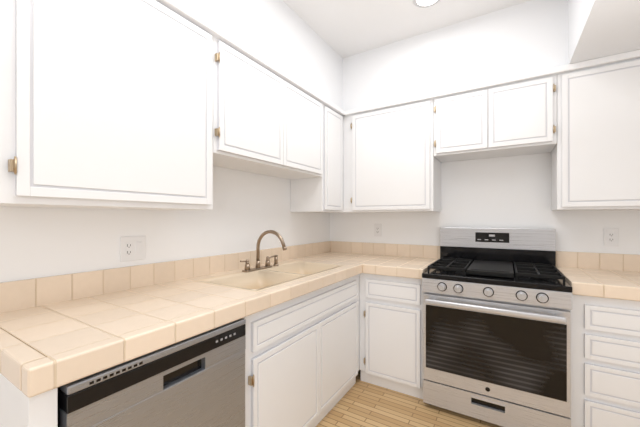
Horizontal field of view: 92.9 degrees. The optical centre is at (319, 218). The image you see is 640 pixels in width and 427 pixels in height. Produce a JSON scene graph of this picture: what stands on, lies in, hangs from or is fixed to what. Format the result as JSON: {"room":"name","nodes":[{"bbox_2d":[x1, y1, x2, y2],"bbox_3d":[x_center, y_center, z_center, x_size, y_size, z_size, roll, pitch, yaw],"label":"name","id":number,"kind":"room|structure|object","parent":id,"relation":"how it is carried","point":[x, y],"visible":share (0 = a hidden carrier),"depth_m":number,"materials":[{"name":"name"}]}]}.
{"room":"kitchen","nodes":[
{"label":"kitchen","id":0,"kind":"room"},
{"bbox_2d":[0,166,329,282],"bbox_3d":[-1.355,-0.102,0.954,0.100,2.743,5.606,0,0,32],"label":"wall","id":1,"kind":"structure","parent":0,"point":[247,211],"depth_m":1.65,"materials":[{"name":"white paint"}]},
{"bbox_2d":[0,0,212,210],"bbox_3d":[-0.888,-0.490,1.281,0.350,0.890,0.821,0,0,32],"label":"upper cabinet","id":2,"kind":"object","parent":1,"relation":"attached to","point":[106,104],"visible":1,"depth_m":1.12,"materials":[{"name":"white wood"}]},
{"bbox_2d":[120,236,145,261],"bbox_3d":[-0.937,0.150,1.528,0.010,0.122,0.122,0,0,32],"label":"outlet","id":3,"kind":"object","parent":1,"relation":"attached to","point":[132,248],"visible":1,"depth_m":1.52,"materials":[{"name":"white plastic"}]},
{"bbox_2d":[213,36,322,179],"bbox_3d":[-0.391,-0.636,2.088,0.350,0.598,1.072,0,0,32],"label":"upper cabinet","id":4,"kind":"object","parent":1,"relation":"attached to","point":[267,122],"visible":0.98,"depth_m":1.85,"materials":[{"name":"white wood"}]},
{"bbox_2d":[157,0,344,115],"bbox_3d":[-0.379,-0.951,1.789,0.038,0.039,2.220,0,0,32],"label":"crown molding","id":5,"kind":"structure","parent":4,"relation":"attached to","point":[190,15],"depth_m":1.67,"materials":[{"name":"white wood"}]},
{"bbox_2d":[290,104,348,212],"bbox_3d":[0.070,-0.496,2.843,0.343,0.878,0.692,0,0,32],"label":"upper cabinet","id":6,"kind":"object","parent":1,"relation":"attached to","point":[323,193],"visible":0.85,"depth_m":2.56,"materials":[{"name":"white wood"}]},
{"bbox_2d":[178,0,342,108],"bbox_3d":[-1.261,-1.222,0.712,0.315,0.503,5.091,0,0,32],"label":"wall","id":7,"kind":"structure","parent":0,"point":[283,35],"depth_m":2.05,"materials":[{"name":"white paint"}]},
{"bbox_2d":[283,0,528,57],"bbox_3d":[-0.075,-1.523,0.167,3.104,0.100,5.606,0,0,32],"label":"ceiling","id":8,"kind":"structure","parent":0,"point":[344,28],"depth_m":2.23,"materials":[{"name":"white paint"}]},
{"bbox_2d":[413,0,439,7],"bbox_3d":[0.717,-1.469,2.024,0.190,0.008,0.190,0,0,32],"label":"recessed light","id":9,"kind":"object","parent":8,"relation":"in","point":[422,3],"visible":1,"depth_m":2.07,"materials":[{"name":"white"}]},
{"bbox_2d":[316,370,501,426],"bbox_3d":[-0.075,1.320,0.167,3.104,0.100,5.606,0,0,32],"label":"floor","id":10,"kind":"structure","parent":0,"point":[360,403],"depth_m":1.99,"materials":[{"name":"brown wood"}]},
{"bbox_2d":[0,315,251,426],"bbox_3d":[-0.773,0.845,1.188,0.642,0.850,0.713,0,0,32],"label":"base cabinet","id":11,"kind":"object","parent":10,"relation":"on","point":[17,409],"depth_m":0.76,"materials":[{"name":"white wood"}]},
{"bbox_2d":[58,318,245,426],"bbox_3d":[-0.738,0.847,1.188,0.623,0.846,0.614,0,0,32],"label":"dishwasher","id":12,"kind":"object","parent":10,"relation":"on","point":[197,380],"visible":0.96,"depth_m":1.01,"materials":[{"name":"silver metal"}]},
{"bbox_2d":[252,274,359,426],"bbox_3d":[-0.282,0.845,1.986,0.642,0.850,1.197,0,0,32],"label":"base cabinet","id":13,"kind":"object","parent":10,"relation":"on","point":[302,360],"depth_m":1.71,"materials":[{"name":"white wood"}]},
{"bbox_2d":[0,243,383,397],"bbox_3d":[-0.272,0.328,1.957,0.690,0.180,2.560,0,0,32],"label":"countertop","id":14,"kind":"structure","parent":13,"relation":"on","point":[57,331],"depth_m":1.18,"materials":[{"name":"tile"}]},
{"bbox_2d":[240,230,286,271],"bbox_3d":[-0.322,0.212,2.038,0.273,0.273,0.386,0,0,32],"label":"faucet","id":15,"kind":"object","parent":14,"relation":"on","point":[267,262],"visible":1,"depth_m":2.06,"materials":[{"name":"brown metal"}]},
{"bbox_2d":[195,261,344,291],"bbox_3d":[-0.261,0.452,1.980,0.480,0.206,0.950,0,0,32],"label":"sink","id":16,"kind":"object","parent":14,"relation":"in","point":[267,278],"visible":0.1,"depth_m":1.98,"materials":[{"name":"beige ceramic"}]},
{"bbox_2d":[308,241,371,244],"bbox_3d":[0.223,0.328,2.762,0.450,0.180,0.670,0,0,32],"label":"countertop","id":17,"kind":"structure","parent":13,"relation":"on","point":[327,242],"depth_m":3.09,"materials":[{"name":"tile"}]},
{"bbox_2d":[360,273,423,398],"bbox_3d":[0.675,0.845,2.496,0.489,0.850,0.649,0,0,32],"label":"base cabinet","id":18,"kind":"object","parent":10,"relation":"on","point":[391,332],"visible":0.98,"depth_m":2.22,"materials":[{"name":"white wood"}]},
{"bbox_2d":[364,243,439,278],"bbox_3d":[0.700,0.328,2.473,0.423,0.180,0.662,0,0,32],"label":"countertop","id":19,"kind":"structure","parent":18,"relation":"on","point":[398,260],"depth_m":2.60,"materials":[{"name":"tile"}]},
{"bbox_2d":[422,227,572,426],"bbox_3d":[1.189,0.672,2.111,0.783,1.196,0.763,0,0,32],"label":"range","id":20,"kind":"object","parent":10,"relation":"on","point":[497,305],"visible":1,"depth_m":1.86,"materials":[{"name":"silver metal"}]},
{"bbox_2d":[571,294,639,426],"bbox_3d":[1.982,0.845,1.696,0.996,0.850,0.642,0,0,32],"label":"base cabinet","id":21,"kind":"object","parent":10,"relation":"on","point":[605,362],"visible":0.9,"depth_m":1.61,"materials":[{"name":"white wood"}]},
{"bbox_2d":[556,251,639,300],"bbox_3d":[1.977,0.328,1.687,0.996,0.180,0.662,0,0,32],"label":"countertop","id":22,"kind":"structure","parent":21,"relation":"on","point":[604,275],"depth_m":1.93,"materials":[{"name":"tile"}]},
{"bbox_2d":[343,0,567,110],"bbox_3d":[1.258,-1.222,2.335,2.904,0.503,0.315,0,0,32],"label":"wall","id":23,"kind":"structure","parent":0,"point":[525,37],"depth_m":2.27,"materials":[{"name":"white paint"}]},
{"bbox_2d":[330,153,639,254],"bbox_3d":[1.410,-0.102,2.486,3.004,2.743,0.100,0,0,32],"label":"wall","id":24,"kind":"structure","parent":0,"point":[508,192],"depth_m":2.42,"materials":[{"name":"white paint"}]},
{"bbox_2d":[374,224,381,235],"bbox_3d":[0.560,0.112,2.945,0.074,0.122,0.009,0,0,32],"label":"outlet","id":25,"kind":"object","parent":24,"relation":"attached to","point":[377,229],"visible":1,"depth_m":2.94,"materials":[{"name":"white plastic"}]},
{"bbox_2d":[343,99,440,212],"bbox_3d":[0.626,-0.496,2.702,0.788,0.878,0.350,0,0,32],"label":"upper cabinet","id":26,"kind":"object","parent":24,"relation":"attached to","point":[391,163],"visible":0.98,"depth_m":2.53,"materials":[{"name":"white wood"}]},
{"bbox_2d":[434,75,556,162],"bbox_3d":[1.287,-0.711,2.295,0.762,0.449,0.350,0,0,32],"label":"upper cabinet","id":27,"kind":"object","parent":24,"relation":"attached to","point":[515,119],"visible":1,"depth_m":2.14,"materials":[{"name":"white wood"}]},
{"bbox_2d":[343,50,639,116],"bbox_3d":[1.298,-0.951,2.092,2.577,0.039,0.038,0,0,32],"label":"crown molding","id":28,"kind":"structure","parent":27,"relation":"attached to","point":[631,55],"depth_m":2.08,"materials":[{"name":"white wood"}]},
{"bbox_2d":[551,58,639,210],"bbox_3d":[2.048,-0.496,1.827,1.021,0.878,0.350,0,0,32],"label":"upper cabinet","id":29,"kind":"object","parent":24,"relation":"attached to","point":[595,158],"visible":0.96,"depth_m":1.85,"materials":[{"name":"white wood"}]},
{"bbox_2d":[604,228,618,245],"bbox_3d":[1.982,0.126,2.070,0.074,0.122,0.009,0,0,32],"label":"outlet","id":30,"kind":"object","parent":24,"relation":"attached to","point":[611,236],"visible":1,"depth_m":2.07,"materials":[{"name":"white plastic"}]},
{"bbox_2d":[568,0,639,63],"bbox_3d":[0.667,-1.222,-0.474,0.967,0.503,5.091,0,0,32],"label":"wall","id":31,"kind":"structure","parent":0,"point":[600,28],"depth_m":1.60,"materials":[{"name":"white paint"}]}
]}

